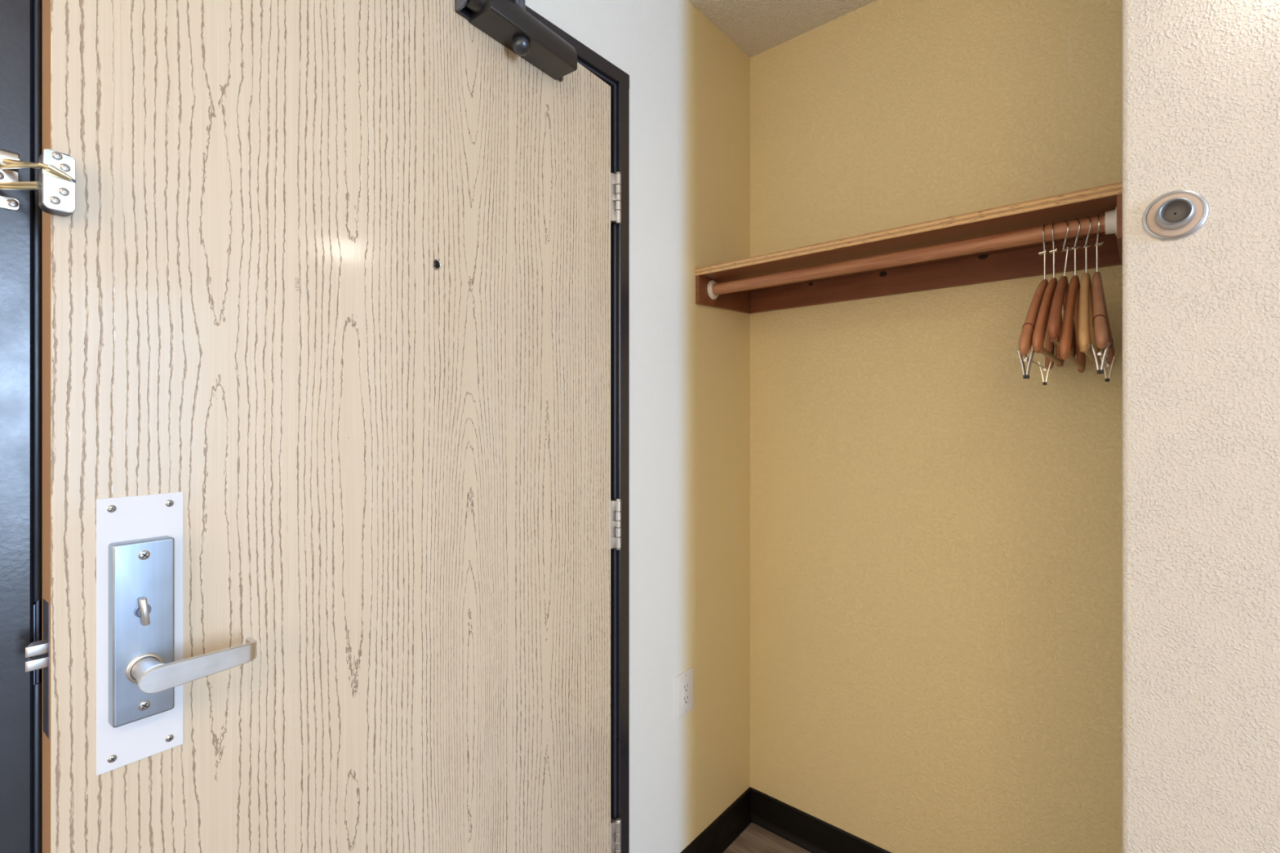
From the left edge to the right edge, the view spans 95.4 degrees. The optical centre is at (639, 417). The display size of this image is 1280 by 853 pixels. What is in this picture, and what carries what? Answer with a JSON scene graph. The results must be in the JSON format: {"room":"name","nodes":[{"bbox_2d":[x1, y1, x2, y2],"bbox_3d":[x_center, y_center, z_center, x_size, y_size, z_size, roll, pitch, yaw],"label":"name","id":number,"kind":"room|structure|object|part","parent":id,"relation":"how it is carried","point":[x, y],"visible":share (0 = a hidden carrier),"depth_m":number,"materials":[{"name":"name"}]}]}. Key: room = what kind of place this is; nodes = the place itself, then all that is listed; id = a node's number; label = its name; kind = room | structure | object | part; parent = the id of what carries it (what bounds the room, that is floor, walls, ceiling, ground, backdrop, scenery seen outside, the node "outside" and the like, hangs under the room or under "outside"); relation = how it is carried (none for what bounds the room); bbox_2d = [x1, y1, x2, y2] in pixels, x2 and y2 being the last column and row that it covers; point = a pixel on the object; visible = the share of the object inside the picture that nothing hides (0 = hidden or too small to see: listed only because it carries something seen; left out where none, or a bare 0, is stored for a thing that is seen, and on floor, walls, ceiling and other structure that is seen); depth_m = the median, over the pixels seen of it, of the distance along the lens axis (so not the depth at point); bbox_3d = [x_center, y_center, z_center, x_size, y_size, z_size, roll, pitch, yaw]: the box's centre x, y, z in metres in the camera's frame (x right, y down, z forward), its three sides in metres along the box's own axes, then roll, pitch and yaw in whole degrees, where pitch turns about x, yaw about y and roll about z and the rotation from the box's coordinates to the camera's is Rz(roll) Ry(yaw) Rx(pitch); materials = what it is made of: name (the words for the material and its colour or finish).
{"room":"hotel room entryway","nodes":[
{"label":"hotel room entryway","id":0,"kind":"room"},
{"bbox_2d":[40,600,42,682],"bbox_3d":[-0.900,0.064,1.560,1.203,2.462,2.600,0,0,41],"label":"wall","id":1,"kind":"structure","parent":0,"point":[42,600],"depth_m":1.54,"materials":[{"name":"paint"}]},
{"bbox_2d":[524,0,750,852],"bbox_3d":[-0.938,0.064,0.484,0.140,2.462,4.016,0,0,41],"label":"wall","id":2,"kind":"structure","parent":0,"point":[690,82],"depth_m":1.62,"materials":[{"name":"white paint"}]},
{"bbox_2d":[0,0,629,852],"bbox_3d":[-0.430,0.225,1.075,0.144,2.141,1.074,0,0,41],"label":"trim","id":3,"kind":"structure","parent":2,"relation":"attached to","point":[20,20],"depth_m":0.66,"materials":[{"name":"brown metal"}]},
{"bbox_3d":[-0.705,0.256,0.679,0.039,0.097,0.005,0,0,41],"label":"strike plate","id":4,"kind":"part","parent":3,"relation":"part of","materials":[{"name":"metal"}]},
{"bbox_2d":[25,0,621,852],"bbox_3d":[-0.337,0.248,1.000,0.115,2.079,0.990,0,0,36],"label":"door","id":5,"kind":"structure","parent":2,"relation":"in","point":[331,523],"depth_m":0.85,"materials":[{"name":"brown wood"}]},
{"bbox_2d":[0,148,75,216],"bbox_3d":[-0.661,-0.256,0.626,0.123,0.078,0.045,0,0,6],"label":"guard","id":6,"kind":"object","parent":5,"relation":"attached to","point":[55,185],"visible":1,"depth_m":0.61,"materials":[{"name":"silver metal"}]},
{"bbox_3d":[-0.707,-0.265,0.633,0.009,0.018,0.043,0,0,41],"label":"frame","id":7,"kind":"part","parent":6,"relation":"part of","materials":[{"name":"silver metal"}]},
{"bbox_3d":[-0.709,-0.238,0.636,0.003,0.013,0.044,0,0,41],"label":"frame","id":8,"kind":"part","parent":6,"relation":"part of","materials":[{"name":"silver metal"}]},
{"bbox_3d":[-0.611,-0.235,0.613,0.003,0.035,0.025,0,0,36],"label":"plate","id":9,"kind":"part","parent":6,"relation":"part of","materials":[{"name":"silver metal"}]},
{"bbox_3d":[-0.611,-0.267,0.613,0.003,0.026,0.025,0,0,36],"label":"plate","id":10,"kind":"part","parent":6,"relation":"part of","materials":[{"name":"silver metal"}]},
{"bbox_3d":[-0.645,0.272,0.633,0.028,0.145,0.001,0,0,36],"label":"latch plate","id":11,"kind":"part","parent":5,"relation":"part of","materials":[{"name":"metal"}]},
{"bbox_3d":[-0.583,0.244,0.681,0.002,0.308,0.079,0,0,36],"label":"lock plate","id":12,"kind":"part","parent":5,"relation":"part of","materials":[{"name":"silver metal"}]},
{"bbox_3d":[-0.564,0.221,0.663,0.008,0.031,0.007,0,6,36],"label":"thumb blade","id":13,"kind":"part","parent":5,"relation":"part of","materials":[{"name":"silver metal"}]},
{"bbox_3d":[-0.515,0.287,0.682,0.031,0.028,0.118,0,0,36],"label":"lever handle","id":14,"kind":"part","parent":5,"relation":"part of","materials":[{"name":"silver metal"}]},
{"bbox_2d":[454,0,577,81],"bbox_3d":[-0.233,-0.762,1.048,0.188,0.140,0.413,0,0,4],"label":"door closer","id":15,"kind":"object","parent":5,"relation":"attached to","point":[508,22],"depth_m":1.10,"materials":[{"name":"brown metal"}]},
{"bbox_3d":[-0.315,-0.749,1.046,0.006,0.058,0.038,0,0,36],"label":"mounting plate","id":16,"kind":"part","parent":15,"relation":"part of","materials":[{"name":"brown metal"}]},
{"bbox_2d":[675,667,693,718],"bbox_3d":[0.125,0.760,1.612,0.007,0.115,0.075,0,0,41],"label":"wall outlet","id":17,"kind":"object","parent":2,"relation":"attached to","point":[684,681],"visible":1,"depth_m":1.60,"materials":[{"name":"white plastic"}]},
{"bbox_2d":[682,679,688,706],"bbox_3d":[0.126,0.760,1.611,0.002,0.066,0.033,0,0,41],"label":"receptacle","id":18,"kind":"object","parent":17,"relation":"attached to","point":[685,682],"depth_m":1.61,"materials":[{"name":"white plastic"}]},
{"bbox_2d":[680,786,751,852],"bbox_3d":[0.170,1.245,1.658,0.016,0.100,0.592,0,0,41],"label":"baseboard","id":19,"kind":"structure","parent":2,"relation":"attached to","point":[731,823],"depth_m":1.76,"materials":[{"name":"black plastic"}]},
{"bbox_2d":[723,822,811,852],"bbox_3d":[1.132,1.345,-0.541,4.617,0.100,5.350,0,0,41],"label":"floor","id":20,"kind":"structure","parent":0,"point":[754,838],"depth_m":1.77,"materials":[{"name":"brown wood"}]},
{"bbox_2d":[688,0,875,57],"bbox_3d":[1.132,-1.217,-0.541,4.617,0.100,5.350,0,0,41],"label":"ceiling","id":21,"kind":"structure","parent":0,"point":[755,27],"depth_m":1.69,"materials":[{"name":"white paint"}]},
{"bbox_2d":[750,0,1122,852],"bbox_3d":[0.746,0.064,1.621,0.939,2.462,0.100,0,0,41],"label":"wall","id":22,"kind":"structure","parent":0,"point":[936,527],"depth_m":1.54,"materials":[{"name":"yellow paint"}]},
{"bbox_2d":[751,787,891,852],"bbox_3d":[0.708,1.245,1.577,0.926,0.100,0.016,0,0,41],"label":"baseboard","id":23,"kind":"structure","parent":22,"relation":"attached to","point":[796,826],"depth_m":1.76,"materials":[{"name":"black plastic"}]},
{"bbox_2d":[695,181,1122,313],"bbox_3d":[0.613,-0.375,1.466,0.938,0.102,0.306,0,0,41],"label":"closet shelf","id":24,"kind":"object","parent":22,"relation":"attached to","point":[1020,261],"visible":0.73,"depth_m":1.42,"materials":[{"name":"brown wood"}]},
{"bbox_2d":[707,206,1116,299],"bbox_3d":[0.560,-0.373,1.403,0.914,0.055,0.055,0,0,41],"label":"closet rod","id":25,"kind":"object","parent":24,"relation":"attached to","point":[1108,222],"visible":0.93,"depth_m":1.31,"materials":[{"name":"brown wood"}]},
{"bbox_2d":[707,280,718,299],"bbox_3d":[0.216,-0.373,1.697,0.010,0.055,0.055,0,0,41],"label":"socket","id":26,"kind":"object","parent":25,"relation":"attached to","point":[713,292],"depth_m":1.68,"materials":[{"name":"beige plastic"}]},
{"bbox_2d":[1017,223,1054,385],"bbox_3d":[0.814,-0.232,1.185,0.029,0.322,0.418,0,0,41],"label":"clothes hanger","id":27,"kind":"object","parent":25,"relation":"hanging from","point":[1028,328],"visible":0.8,"depth_m":1.08,"materials":[{"name":"brown wood"}]},
{"bbox_3d":[0.820,-0.307,1.180,0.005,0.062,0.005,0,0,41],"label":"stem","id":28,"kind":"part","parent":27,"relation":"part of","materials":[{"name":"silver metal"}]},
{"bbox_2d":[1031,222,1064,367],"bbox_3d":[0.829,-0.254,1.173,0.020,0.278,0.418,0,0,41],"label":"clothes hanger","id":29,"kind":"object","parent":25,"relation":"hanging from","point":[1040,329],"visible":0.73,"depth_m":1.08,"materials":[{"name":"brown wood"}]},
{"bbox_3d":[0.832,-0.307,1.171,0.005,0.061,0.005,0,0,41],"label":"stem","id":30,"kind":"part","parent":29,"relation":"part of","materials":[{"name":"silver metal"}]},
{"bbox_2d":[1047,219,1076,357],"bbox_3d":[0.845,-0.264,1.159,0.021,0.259,0.417,0,0,41],"label":"clothes hanger","id":31,"kind":"object","parent":25,"relation":"hanging from","point":[1060,296],"visible":0.66,"depth_m":1.06,"materials":[{"name":"brown wood"}]},
{"bbox_3d":[0.847,-0.308,1.158,0.010,0.060,0.005,0,0,41],"label":"stem","id":32,"kind":"part","parent":31,"relation":"part of","materials":[{"name":"silver metal"}]},
{"bbox_2d":[1059,217,1085,373],"bbox_3d":[0.858,-0.247,1.148,0.018,0.293,0.419,0,0,41],"label":"clothes hanger","id":33,"kind":"object","parent":25,"relation":"hanging from","point":[1072,303],"visible":0.88,"depth_m":1.08,"materials":[{"name":"brown wood"}]},
{"bbox_3d":[0.858,-0.307,1.148,0.005,0.061,0.005,0,0,41],"label":"stem","id":34,"kind":"part","parent":33,"relation":"part of","materials":[{"name":"silver metal"}]},
{"bbox_2d":[1078,216,1101,366],"bbox_3d":[0.873,-0.253,1.135,0.024,0.281,0.418,0,0,41],"label":"clothes hanger","id":35,"kind":"object","parent":25,"relation":"hanging from","point":[1086,331],"visible":0.79,"depth_m":1.06,"materials":[{"name":"brown wood"}]},
{"bbox_3d":[0.871,-0.309,1.137,0.005,0.059,0.005,0,0,41],"label":"stem","id":36,"kind":"part","parent":35,"relation":"part of","materials":[{"name":"silver metal"}]},
{"bbox_2d":[1090,213,1115,382],"bbox_3d":[0.890,-0.234,1.120,0.032,0.319,0.418,0,0,41],"label":"clothes hanger","id":37,"kind":"object","parent":25,"relation":"hanging from","point":[1103,338],"visible":0.98,"depth_m":1.02,"materials":[{"name":"brown wood"}]},
{"bbox_3d":[0.883,-0.308,1.126,0.005,0.060,0.005,0,0,41],"label":"stem","id":38,"kind":"part","parent":37,"relation":"part of","materials":[{"name":"silver metal"}]},
{"bbox_2d":[1105,206,1116,235],"bbox_3d":[0.900,-0.373,1.112,0.018,0.055,0.055,0,0,41],"label":"socket","id":39,"kind":"object","parent":25,"relation":"attached to","point":[1111,215],"depth_m":1.10,"materials":[{"name":"beige plastic"}]},
{"bbox_2d":[1122,0,1279,852],"bbox_3d":[1.405,0.064,0.671,1.298,2.462,0.686,0,0,41],"label":"wall","id":40,"kind":"structure","parent":0,"point":[1201,78],"depth_m":0.78,"materials":[{"name":"paint"}]},
{"bbox_2d":[1142,189,1209,240],"bbox_3d":[0.723,-0.277,0.787,0.068,0.068,0.024,0,0,41],"label":"door stop","id":41,"kind":"object","parent":40,"relation":"attached to","point":[1175,215],"visible":1,"depth_m":0.79,"materials":[{"name":"silver metal"}]},
{"bbox_2d":[1161,200,1190,222],"bbox_3d":[0.721,-0.277,0.785,0.028,0.028,0.014,0,0,41],"label":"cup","id":42,"kind":"object","parent":41,"relation":"on","point":[1171,211],"depth_m":0.79,"materials":[{"name":"grey metal"}]}
]}

